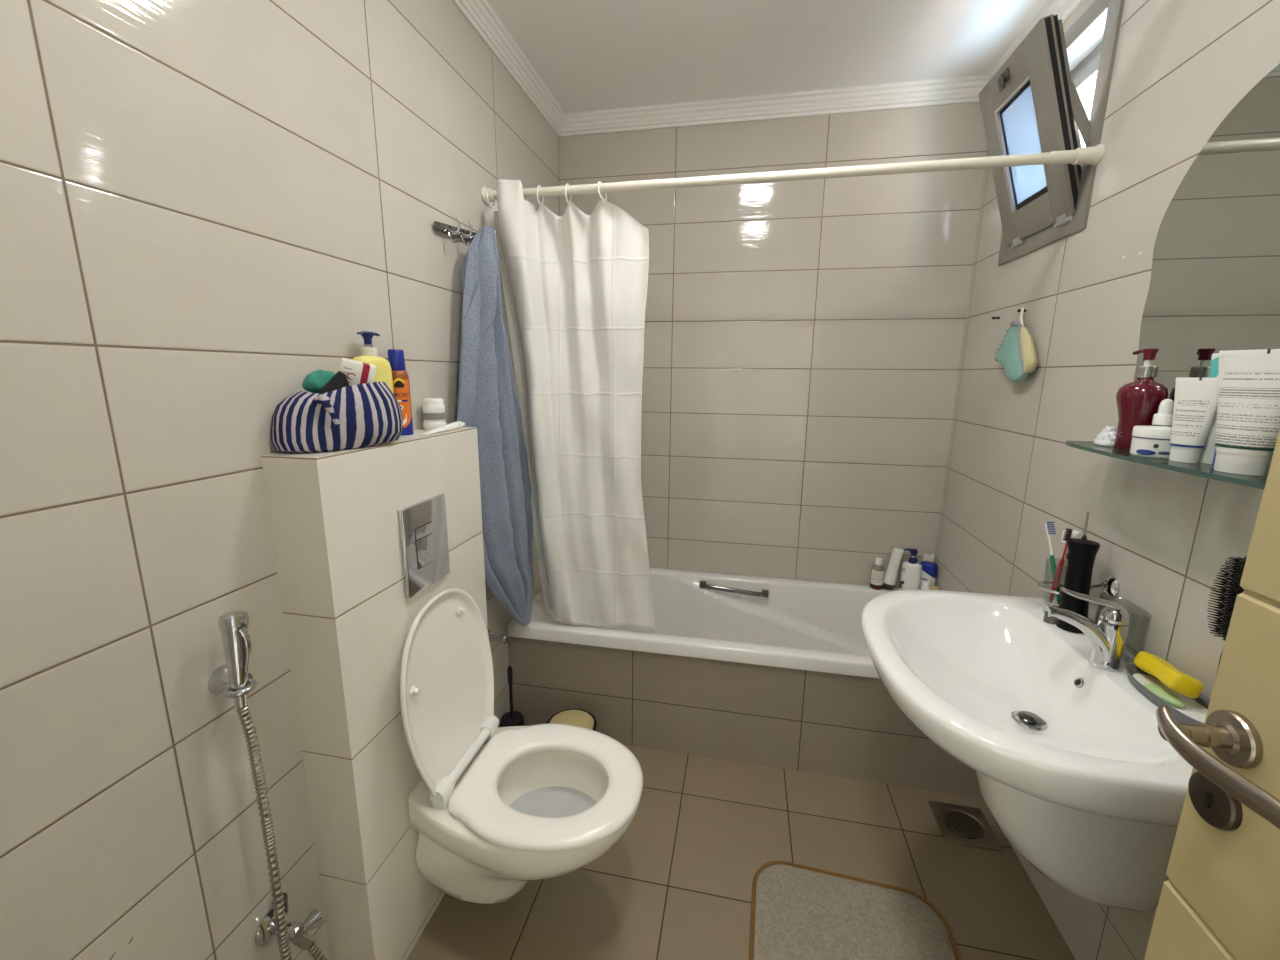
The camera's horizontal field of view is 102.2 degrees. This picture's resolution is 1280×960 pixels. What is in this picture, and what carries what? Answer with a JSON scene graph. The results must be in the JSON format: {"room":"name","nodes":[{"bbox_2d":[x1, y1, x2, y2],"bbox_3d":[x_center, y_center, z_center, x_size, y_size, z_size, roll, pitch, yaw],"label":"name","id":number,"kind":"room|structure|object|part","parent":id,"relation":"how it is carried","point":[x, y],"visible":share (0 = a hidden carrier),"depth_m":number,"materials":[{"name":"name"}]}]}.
{"room":"bathroom","nodes":[
{"label":"bathroom","id":0,"kind":"room"},
{"bbox_2d":[0,0,559,959],"bbox_3d":[-0.665,-0.110,1.268,0.120,2.435,2.733,3,12,11],"label":"wall","id":1,"kind":"structure","parent":0,"point":[206,205],"depth_m":0.79,"materials":[{"name":"tile"}]},
{"bbox_2d":[208,611,326,959],"bbox_3d":[-0.655,0.676,0.933,0.104,0.945,0.097,3,12,11],"label":"bidet sprayer","id":2,"kind":"object","parent":1,"relation":"hanging from","point":[233,680],"visible":1,"depth_m":0.86,"materials":[{"name":"silver metal"}]},
{"bbox_3d":[-0.656,0.292,0.846,0.039,0.158,0.040,3,12,11],"label":"spray handle","id":3,"kind":"part","parent":2,"relation":"part of","materials":[{"name":"silver metal"}]},
{"bbox_2d":[255,893,321,950],"bbox_3d":[-0.668,0.850,0.987,0.074,0.107,0.079,3,12,11],"label":"angle valve","id":4,"kind":"object","parent":1,"relation":"attached to","point":[298,935],"visible":0.78,"depth_m":0.98,"materials":[{"name":"silver metal"}]},
{"bbox_3d":[-0.645,0.867,1.000,0.033,0.037,0.051,3,12,11],"label":"valve knob","id":5,"kind":"part","parent":4,"relation":"part of","materials":[{"name":"silver metal"}]},
{"bbox_2d":[434,218,496,245],"bbox_3d":[-0.495,-0.720,1.528,0.053,0.089,0.333,3,12,11],"label":"hook rail","id":6,"kind":"object","parent":1,"relation":"attached to","point":[438,226],"visible":0.68,"depth_m":1.43,"materials":[{"name":"silver metal"}]},
{"bbox_3d":[-0.514,-0.727,1.531,0.016,0.062,0.333,3,12,11],"label":"rail","id":7,"kind":"part","parent":6,"relation":"part of","materials":[{"name":"silver metal"}]},
{"bbox_2d":[457,226,533,625],"bbox_3d":[-0.452,-0.096,1.665,0.102,1.314,0.377,4,12,15],"label":"bath towel","id":8,"kind":"object","parent":6,"relation":"hanging from","point":[488,402],"visible":0.91,"depth_m":1.61,"materials":[{"name":"blue fabric"}]},
{"bbox_2d":[488,629,508,643],"bbox_3d":[-0.495,0.548,1.791,0.074,0.052,0.052,3,12,11],"label":"valve","id":9,"kind":"object","parent":1,"relation":"attached to","point":[502,638],"visible":0.72,"depth_m":1.78,"materials":[{"name":"silver metal"}]},
{"bbox_3d":[-0.473,0.549,1.786,0.030,0.032,0.034,3,12,11],"label":"valve knob","id":10,"kind":"part","parent":9,"relation":"part of","materials":[{"name":"silver metal"}]},
{"bbox_2d":[452,0,564,135],"bbox_3d":[-0.574,-1.266,1.016,0.045,0.066,2.493,3,12,11],"label":"trim","id":11,"kind":"structure","parent":1,"relation":"attached to","point":[480,15],"depth_m":1.71,"materials":[{"name":"white paint"}]},
{"bbox_2d":[481,144,1104,204],"bbox_3d":[0.331,-0.860,1.471,1.682,0.052,0.052,3,12,12],"label":"curtain rod","id":12,"kind":"object","parent":1,"relation":"attached to","point":[1093,155],"visible":0.99,"depth_m":1.42,"materials":[{"name":"metal"}]},
{"bbox_2d":[486,188,494,207],"bbox_3d":[-0.473,-0.893,1.638,0.005,0.056,0.041,5,12,22],"label":"curtain ring","id":13,"kind":"object","parent":12,"relation":"hanging from","point":[489,188],"visible":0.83,"depth_m":1.63,"materials":[{"name":"white plastic"}]},
{"bbox_2d":[536,185,543,204],"bbox_3d":[-0.310,-0.885,1.606,0.005,0.056,0.041,5,12,20],"label":"curtain ring","id":14,"kind":"object","parent":12,"relation":"hanging from","point":[538,186],"visible":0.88,"depth_m":1.59,"materials":[{"name":"white plastic"}]},
{"bbox_2d":[565,183,571,202],"bbox_3d":[-0.221,-0.881,1.588,0.005,0.056,0.041,4,12,18],"label":"curtain ring","id":15,"kind":"object","parent":12,"relation":"hanging from","point":[567,183],"visible":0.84,"depth_m":1.58,"materials":[{"name":"white plastic"}]},
{"bbox_2d":[494,179,654,629],"bbox_3d":[-0.210,-0.197,1.806,0.536,1.487,0.214,0,12,-2],"label":"shower curtain","id":16,"kind":"object","parent":12,"relation":"hanging from","point":[575,283],"visible":0.99,"depth_m":1.73,"materials":[{"name":"fabric"}]},
{"bbox_2d":[597,181,606,200],"bbox_3d":[-0.115,-0.876,1.568,0.016,0.056,0.043,8,14,34],"label":"curtain ring","id":17,"kind":"object","parent":12,"relation":"hanging from","point":[598,181],"visible":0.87,"depth_m":1.56,"materials":[{"name":"white plastic"}]},
{"bbox_2d":[261,427,487,959],"bbox_3d":[-0.574,0.513,1.302,0.125,1.242,0.557,3,12,11],"label":"wall","id":18,"kind":"structure","parent":0,"point":[348,616],"depth_m":1.07,"materials":[{"name":"tile"}]},
{"bbox_2d":[270,382,402,452],"bbox_3d":[-0.582,-0.129,1.020,0.130,0.127,0.240,3,12,11],"label":"pouch","id":19,"kind":"object","parent":18,"relation":"on","point":[367,414],"visible":0.93,"depth_m":0.96,"materials":[{"name":"fabric"}]},
{"bbox_2d":[304,371,335,392],"bbox_3d":[-0.604,-0.187,0.984,0.034,0.042,0.065,11,16,42],"label":"cloth","id":20,"kind":"object","parent":19,"relation":"in","point":[315,381],"visible":0.68,"depth_m":0.97,"materials":[{"name":"teal fabric"}]},
{"bbox_2d":[318,371,349,392],"bbox_3d":[-0.579,-0.179,0.974,0.008,0.052,0.060,7,13,31],"label":"pouch","id":21,"kind":"object","parent":19,"relation":"in","point":[339,380],"visible":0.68,"depth_m":0.98,"materials":[{"name":"black fabric"}]},
{"bbox_2d":[339,358,376,385],"bbox_3d":[-0.566,-0.207,1.032,0.072,0.072,0.038,-7,14,-33],"label":"box","id":22,"kind":"object","parent":19,"relation":"in","point":[356,372],"visible":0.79,"depth_m":1.02,"materials":[{"name":"white cardboard"}]},
{"bbox_2d":[351,331,393,393],"bbox_3d":[-0.592,-0.207,1.141,0.051,0.233,0.095,6,13,27],"label":"pump bottle","id":23,"kind":"object","parent":18,"relation":"on","point":[369,355],"visible":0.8,"depth_m":1.12,"materials":[{"name":"yellow plastic"}]},
{"bbox_2d":[387,349,413,434],"bbox_3d":[-0.574,-0.208,1.230,0.050,0.199,0.050,3,12,11],"label":"bottle","id":24,"kind":"object","parent":18,"relation":"on","point":[401,384],"visible":0.7,"depth_m":1.21,"materials":[{"name":"orange plastic"}]},
{"bbox_2d":[392,370,411,417],"bbox_3d":[-0.574,-0.186,1.235,0.049,0.154,0.049,3,12,11],"label":"label","id":25,"kind":"object","parent":24,"relation":"on","point":[401,384],"depth_m":1.21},
{"bbox_2d":[398,494,449,598],"bbox_3d":[-0.502,0.150,1.215,0.014,0.206,0.165,3,12,11],"label":"flush plate","id":26,"kind":"object","parent":18,"relation":"attached to","point":[422,524],"visible":1,"depth_m":1.20,"materials":[{"name":"silver metal"}]},
{"bbox_2d":[422,398,445,429],"bbox_3d":[-0.545,-0.175,1.367,0.058,0.080,0.058,3,12,11],"label":"jar","id":27,"kind":"object","parent":18,"relation":"on","point":[433,408],"visible":0.91,"depth_m":1.34,"materials":[{"name":"white plastic"}]},
{"bbox_3d":[-0.545,-0.145,1.373,0.058,0.020,0.058,3,12,11],"label":"foot lid","id":28,"kind":"part","parent":27,"relation":"part of","materials":[{"name":"white plastic"}]},
{"bbox_2d":[418,421,464,434],"bbox_3d":[-0.502,-0.135,1.324,0.026,0.020,0.186,3,12,11],"label":"tube","id":29,"kind":"object","parent":18,"relation":"on","point":[457,424],"visible":1,"depth_m":1.33,"materials":[{"name":"white plastic"}]},
{"bbox_2d":[400,588,642,903],"bbox_3d":[-0.256,0.658,1.244,0.533,0.763,0.387,3,12,11],"label":"toilet","id":30,"kind":"object","parent":18,"relation":"attached to","point":[494,810],"visible":1,"depth_m":1.22,"materials":[{"name":"ceramic"}]},
{"bbox_3d":[-0.461,0.491,1.261,0.075,0.447,0.364,3,12,11],"label":"lid","id":31,"kind":"part","parent":30,"relation":"part of","materials":[{"name":"plastic"}]},
{"bbox_3d":[-0.427,0.688,1.288,0.023,0.023,0.180,3,12,11],"label":"hinge rod","id":32,"kind":"part","parent":30,"relation":"part of","materials":[{"name":"white plastic"}]},
{"bbox_3d":[-0.260,0.879,1.292,0.529,0.310,0.382,3,12,11],"label":"bowl","id":33,"kind":"part","parent":30,"relation":"part of","materials":[{"name":"ceramic"}]},
{"bbox_3d":[-0.206,0.718,1.242,0.429,0.021,0.380,3,12,11],"label":"seat","id":34,"kind":"part","parent":30,"relation":"part of","materials":[{"name":"plastic"}]},
{"bbox_2d":[407,744,1074,959],"bbox_3d":[0.207,1.175,1.347,1.923,0.100,2.733,3,12,11],"label":"floor","id":35,"kind":"structure","parent":0,"point":[676,884],"depth_m":1.45,"materials":[{"name":"tile"}]},
{"bbox_2d":[500,666,523,726],"bbox_3d":[-0.477,0.838,1.915,0.088,0.322,0.088,3,12,11],"label":"toilet brush","id":36,"kind":"object","parent":35,"relation":"on","point":[512,718],"visible":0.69,"depth_m":1.90,"materials":[{"name":"black plastic"}]},
{"bbox_3d":[-0.476,0.782,1.904,0.018,0.208,0.018,3,12,11],"label":"handle","id":37,"kind":"part","parent":36,"relation":"part of","materials":[{"name":"black plastic"}]},
{"bbox_2d":[546,708,596,730],"bbox_3d":[-0.242,0.930,1.833,0.177,0.177,0.177,3,12,11],"label":"waste bin","id":38,"kind":"object","parent":35,"relation":"on","point":[575,717],"visible":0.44,"depth_m":1.83,"materials":[{"name":"beige plastic"}]},
{"bbox_2d":[507,568,899,678],"bbox_3d":[0.387,0.698,2.145,1.677,0.380,0.698,3,12,11],"label":"bathtub","id":39,"kind":"object","parent":35,"relation":"on","point":[767,621],"visible":0.28,"depth_m":2.31,"materials":[{"name":"ceramic"}]},
{"bbox_3d":[0.429,0.501,2.365,0.313,0.045,0.044,3,12,11],"label":"grab handle","id":40,"kind":"part","parent":39,"relation":"part of","materials":[{"name":"silver metal"}]},
{"bbox_2d":[870,557,884,589],"bbox_3d":[1.049,0.411,2.281,0.053,0.138,0.053,3,12,11],"label":"medicine bottle","id":41,"kind":"object","parent":39,"relation":"on","point":[877,570],"visible":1,"depth_m":2.26,"materials":[{"name":"clear plastic"}]},
{"bbox_2d":[883,547,903,589],"bbox_3d":[1.109,0.388,2.269,0.074,0.188,0.052,3,12,11],"label":"tube","id":42,"kind":"object","parent":39,"relation":"on","point":[890,577],"visible":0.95,"depth_m":2.25,"materials":[{"name":"white plastic"}]},
{"bbox_2d":[899,548,921,590],"bbox_3d":[1.176,0.392,2.239,0.079,0.196,0.056,7,13,31],"label":"pump bottle","id":43,"kind":"object","parent":39,"relation":"on","point":[911,572],"visible":0.92,"depth_m":2.22,"materials":[{"name":"white plastic"}]},
{"bbox_2d":[921,580,929,589],"bbox_3d":[1.219,0.465,2.204,0.036,0.068,0.036,3,12,11],"label":"bottle","id":44,"kind":"object","parent":39,"relation":"on","point":[926,583],"visible":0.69,"depth_m":2.19,"materials":[{"name":"white plastic"}]},
{"bbox_2d":[919,561,937,589],"bbox_3d":[1.239,0.422,2.230,0.068,0.141,0.045,10,15,38],"label":"shampoo bottle","id":45,"kind":"object","parent":39,"relation":"on","point":[929,569],"visible":0.69,"depth_m":2.21,"materials":[{"name":"blue plastic"}]},
{"bbox_2d":[923,554,934,561],"bbox_3d":[1.253,0.403,2.256,0.045,0.168,0.023,3,12,11],"label":"tube","id":46,"kind":"object","parent":39,"relation":"on","point":[926,557],"visible":0.23,"depth_m":2.24,"materials":[{"name":"white plastic"}]},
{"bbox_2d":[930,585,939,589],"bbox_3d":[1.242,0.477,2.181,0.034,0.054,0.034,3,12,11],"label":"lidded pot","id":47,"kind":"object","parent":39,"relation":"on","point":[932,587],"visible":0.38,"depth_m":2.17,"materials":[{"name":"beige plastic"}]},
{"bbox_2d":[749,860,960,959],"bbox_3d":[0.483,1.166,1.121,0.515,0.013,0.689,3,12,11],"label":"bath mat","id":48,"kind":"object","parent":35,"relation":"on","point":[799,912],"visible":1,"depth_m":1.31,"materials":[{"name":"beige fabric"}]},
{"bbox_2d":[928,800,1002,851],"bbox_3d":[1.009,1.074,1.613,0.156,0.006,0.156,3,12,11],"label":"floor drain","id":49,"kind":"object","parent":35,"relation":"on","point":[958,824],"visible":1,"depth_m":1.60,"materials":[{"name":"metal"}]},
{"bbox_2d":[508,636,982,797],"bbox_3d":[0.322,0.829,1.848,1.683,0.422,0.020,3,12,11],"label":"wall","id":50,"kind":"structure","parent":0,"point":[832,724],"depth_m":1.83,"materials":[{"name":"tile"}]},
{"bbox_2d":[486,0,1046,113],"bbox_3d":[0.269,-1.306,0.834,2.003,0.100,2.733,3,12,11],"label":"ceiling","id":51,"kind":"structure","parent":0,"point":[590,55],"depth_m":1.69,"materials":[{"name":"paint"}]},
{"bbox_2d":[559,102,987,587],"bbox_3d":[0.516,-0.318,2.342,2.003,2.435,0.120,3,12,11],"label":"wall","id":52,"kind":"structure","parent":0,"point":[803,339],"depth_m":2.19,"materials":[{"name":"tile"}]},
{"bbox_2d":[559,75,988,136],"bbox_3d":[0.471,-1.464,2.034,1.683,0.066,0.045,3,12,11],"label":"trim","id":53,"kind":"structure","parent":52,"relation":"attached to","point":[967,89],"depth_m":2.02,"materials":[{"name":"white paint"}]},
{"bbox_2d":[934,0,1279,959],"bbox_3d":[1.141,-0.021,0.913,0.200,2.435,2.733,3,12,11],"label":"wall","id":54,"kind":"structure","parent":0,"point":[1181,67],"depth_m":1.22,"materials":[{"name":"tile"}]},
{"bbox_2d":[861,590,1192,827],"bbox_3d":[0.778,0.460,1.120,0.542,0.178,0.704,3,12,11],"label":"washbasin","id":55,"kind":"object","parent":54,"relation":"attached to","point":[1016,697],"visible":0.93,"depth_m":1.06,"materials":[{"name":"ceramic"}]},
{"bbox_2d":[1056,512,1099,632],"bbox_3d":[1.022,0.213,1.201,0.058,0.281,0.071,3,12,11],"label":"bottle","id":56,"kind":"object","parent":55,"relation":"on","point":[1081,555],"visible":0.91,"depth_m":1.19,"materials":[{"name":"black plastic"}]},
{"bbox_2d":[1042,587,1129,671],"bbox_3d":[0.913,0.301,1.060,0.151,0.160,0.055,3,12,11],"label":"faucet","id":57,"kind":"object","parent":55,"relation":"on","point":[1108,638],"visible":1,"depth_m":1.04,"materials":[{"name":"silver metal"}]},
{"bbox_3d":[0.905,0.309,1.064,0.132,0.097,0.044,3,12,11],"label":"spout","id":58,"kind":"part","parent":57,"relation":"part of","materials":[{"name":"silver metal"}]},
{"bbox_3d":[0.919,0.244,1.047,0.113,0.042,0.030,3,12,11],"label":"lever","id":59,"kind":"part","parent":57,"relation":"part of","materials":[{"name":"silver metal"}]},
{"bbox_2d":[1125,664,1209,723],"bbox_3d":[0.971,0.396,0.937,0.090,0.023,0.196,3,12,11],"label":"soap dish","id":60,"kind":"object","parent":55,"relation":"on","point":[1195,709],"visible":0.48,"depth_m":0.93,"materials":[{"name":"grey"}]},
{"bbox_2d":[1144,684,1185,707],"bbox_3d":[0.951,0.391,0.938,0.036,0.012,0.064,3,12,11],"label":"soap sliver","id":61,"kind":"object","parent":60,"relation":"on","point":[1165,695],"visible":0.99,"depth_m":0.93,"materials":[{"name":"green"}]},
{"bbox_2d":[1133,651,1203,697],"bbox_3d":[0.982,0.361,0.964,0.048,0.058,0.135,5,12,21],"label":"soap bar","id":62,"kind":"object","parent":60,"relation":"on","point":[1175,680],"visible":1,"depth_m":0.93,"materials":[{"name":"yellow"}]},
{"bbox_2d":[988,0,1082,80],"bbox_3d":[1.032,-1.188,0.701,0.045,0.066,2.493,3,12,11],"label":"trim","id":63,"kind":"structure","parent":54,"relation":"attached to","point":[1063,9],"depth_m":1.51,"materials":[{"name":"white paint"}]},
{"bbox_2d":[979,0,1124,265],"bbox_3d":[1.184,-0.979,1.508,0.297,0.575,0.475,3,12,11],"label":"window","id":64,"kind":"structure","parent":54,"relation":"in","point":[1032,104],"depth_m":1.41,"materials":[{"name":"metal"}]},
{"bbox_3d":[1.133,-0.978,1.521,0.092,0.290,0.201,3,12,11],"label":"frosted pane","id":65,"kind":"part","parent":64,"relation":"part of","materials":[{"name":"clear glass"}]},
{"bbox_3d":[1.130,-0.976,1.512,0.167,0.471,0.366,3,12,11],"label":"sash","id":66,"kind":"part","parent":64,"relation":"part of","materials":[{"name":"metal"}]},
{"bbox_3d":[1.131,-0.947,1.332,0.091,0.160,0.016,10,15,38],"label":"stay arm","id":67,"kind":"part","parent":64,"relation":"part of","materials":[{"name":"metal"}]},
{"bbox_2d":[975,770,1176,911],"bbox_3d":[0.899,0.705,1.145,0.292,0.306,0.290,3,12,11],"label":"pedestal","id":68,"kind":"object","parent":54,"relation":"attached to","point":[1112,862],"visible":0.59,"depth_m":1.01,"materials":[{"name":"ceramic"}]},
{"bbox_2d":[1038,576,1119,596],"bbox_3d":[1.063,0.243,1.246,0.083,0.075,0.162,-6,13,-31],"label":"holder","id":69,"kind":"object","parent":54,"relation":"attached to","point":[1110,586],"visible":0.59,"depth_m":1.18,"materials":[{"name":"silver metal"}]},
{"bbox_3d":[1.068,0.257,1.225,0.010,0.055,0.083,2,12,8],"label":"arm","id":70,"kind":"part","parent":69,"relation":"part of","materials":[{"name":"silver metal"}]},
{"bbox_3d":[1.042,0.257,1.283,0.067,0.110,0.067,3,12,11],"label":"tumbler","id":71,"kind":"object","parent":69,"relation":"in","visible":0},
{"bbox_2d":[1045,521,1060,603],"bbox_3d":[1.036,0.204,1.294,0.014,0.194,0.081,0,12,-3],"label":"toothbrush","id":72,"kind":"object","parent":71,"relation":"in","point":[1052,559],"visible":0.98,"depth_m":1.29,"materials":[{"name":"white plastic"}]},
{"bbox_3d":[1.035,0.247,1.288,0.011,0.112,0.050,0,12,-5],"label":"handle","id":73,"kind":"part","parent":72,"relation":"part of","materials":[{"name":"green plastic"}]},
{"bbox_2d":[1049,528,1072,602],"bbox_3d":[1.026,0.210,1.261,0.019,0.193,0.021,-5,13,-27],"label":"toothbrush","id":74,"kind":"object","parent":71,"relation":"in","point":[1068,532],"visible":0.93,"depth_m":1.26,"materials":[{"name":"red plastic"}]},
{"bbox_3d":[1.025,0.249,1.272,0.015,0.112,0.011,6,13,26],"label":"handle","id":75,"kind":"part","parent":74,"relation":"part of","materials":[{"name":"red plastic"}]},
{"bbox_2d":[1059,530,1080,595],"bbox_3d":[1.057,0.213,1.283,0.034,0.179,0.034,3,12,11],"label":"toothbrush","id":76,"kind":"object","parent":71,"relation":"in","point":[1075,534],"visible":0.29,"depth_m":1.28,"materials":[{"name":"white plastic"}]},
{"bbox_2d":[1066,441,1264,488],"bbox_3d":[0.974,-0.022,0.923,0.130,0.022,0.603,3,12,11],"label":"glass shelf","id":77,"kind":"object","parent":54,"relation":"attached to","point":[1121,454],"visible":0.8,"depth_m":0.92,"materials":[{"name":"green"}]},
{"bbox_2d":[1093,426,1116,446],"bbox_3d":[1.022,-0.097,1.126,0.042,0.042,0.058,3,12,11],"label":"wrapper","id":78,"kind":"object","parent":77,"relation":"on","point":[1106,437],"visible":0.74,"depth_m":1.12,"materials":[{"name":"white plastic"}]},
{"bbox_2d":[1113,348,1168,449],"bbox_3d":[1.019,-0.164,1.052,0.073,0.203,0.086,3,12,11],"label":"pump bottle","id":79,"kind":"object","parent":77,"relation":"on","point":[1137,401],"visible":0.88,"depth_m":1.03,"materials":[{"name":"red plastic"}]},
{"bbox_3d":[1.020,-0.239,1.036,0.011,0.026,0.011,3,12,11],"label":"stem","id":80,"kind":"part","parent":79,"relation":"part of","materials":[{"name":"white plastic"}]},
{"bbox_2d":[1130,425,1171,458],"bbox_3d":[0.975,-0.072,0.974,0.072,0.055,0.072,3,12,11],"label":"jar","id":81,"kind":"object","parent":77,"relation":"on","point":[1147,441],"visible":0.79,"depth_m":0.96,"materials":[{"name":"white plastic"}]},
{"bbox_2d":[1152,399,1173,426],"bbox_3d":[1.012,-0.104,1.002,0.036,0.106,0.036,3,12,11],"label":"dropper bottle","id":82,"kind":"object","parent":77,"relation":"on","point":[1164,416],"visible":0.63,"depth_m":0.99,"materials":[{"name":"white plastic"}]},
{"bbox_3d":[1.013,-0.141,0.994,0.021,0.030,0.021,3,12,11],"label":"dropper bulb","id":83,"kind":"part","parent":82,"relation":"part of","materials":[{"name":"white plastic"}]},
{"bbox_2d":[1169,377,1217,462],"bbox_3d":[0.963,-0.104,0.901,0.035,0.146,0.061,3,12,11],"label":"tube","id":84,"kind":"object","parent":77,"relation":"on","point":[1195,399],"visible":0.87,"depth_m":0.90,"materials":[{"name":"white plastic"}]},
{"bbox_2d":[1198,375,1217,463],"bbox_3d":[0.995,-0.102,0.881,0.034,0.151,0.056,-2,12,-13],"label":"lotion bottle","id":85,"kind":"object","parent":77,"relation":"on","point":[1206,456],"visible":0.17,"depth_m":0.89,"materials":[{"name":"white plastic"}]},
{"bbox_2d":[1209,353,1218,377],"bbox_3d":[1.020,-0.127,0.908,0.027,0.188,0.048,-9,15,-40],"label":"tube","id":86,"kind":"object","parent":77,"relation":"on","point":[1214,368],"visible":0.06,"depth_m":0.91,"materials":[{"name":"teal plastic"}]},
{"bbox_2d":[1212,447,1216,466],"bbox_3d":[0.965,-0.041,0.848,0.031,0.043,0.031,3,12,11],"label":"pot","id":87,"kind":"object","parent":77,"relation":"on","point":[1214,457],"visible":0.06,"depth_m":0.86,"materials":[{"name":"blue plastic"}]},
{"bbox_2d":[1214,349,1279,475],"bbox_3d":[0.942,-0.104,0.791,0.050,0.188,0.104,2,12,5],"label":"tube","id":88,"kind":"object","parent":77,"relation":"on","point":[1248,402],"visible":0.95,"depth_m":0.79,"materials":[{"name":"white plastic"}]},
{"bbox_2d":[1134,64,1279,400],"bbox_3d":[1.038,-0.363,0.843,0.005,0.650,0.562,3,12,11],"label":"mirror","id":89,"kind":"object","parent":54,"relation":"attached to","point":[1214,287],"visible":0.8,"depth_m":0.94,"materials":[{"name":"clear glass"}]},
{"bbox_2d":[1207,556,1246,679],"bbox_3d":[0.967,0.238,0.837,0.076,0.254,0.076,-10,15,-41],"label":"hairbrush","id":90,"kind":"object","parent":54,"relation":"attached to","point":[1234,587],"visible":0.42,"depth_m":0.84,"materials":[{"name":"black plastic"}]},
{"bbox_3d":[1.189,-0.528,1.610,0.022,0.010,0.010,3,12,11],"label":"pin","id":91,"kind":"object","parent":54,"relation":"attached to","visible":0},
{"bbox_2d":[994,308,1037,382],"bbox_3d":[1.171,-0.420,1.609,0.037,0.230,0.248,3,12,11],"label":"mitt","id":92,"kind":"object","parent":91,"relation":"hanging from","point":[1016,352],"visible":1,"depth_m":1.57,"materials":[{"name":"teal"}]},
{"bbox_3d":[-0.041,0.187,-0.161,1.683,2.435,0.120,3,12,11],"label":"wall","id":93,"kind":"structure","parent":0,"visible":0},
{"bbox_2d":[1144,430,1279,959],"bbox_3d":[0.529,0.312,0.207,0.110,2.028,0.739,3,12,11],"label":"door","id":94,"kind":"structure","parent":93,"relation":"in","point":[1220,898],"depth_m":0.52,"materials":[{"name":"paint"}]},
{"bbox_3d":[0.537,0.270,0.476,0.018,0.034,0.172,3,12,11],"label":"lever","id":95,"kind":"part","parent":94,"relation":"part of","materials":[{"name":"silver metal"}]}
]}

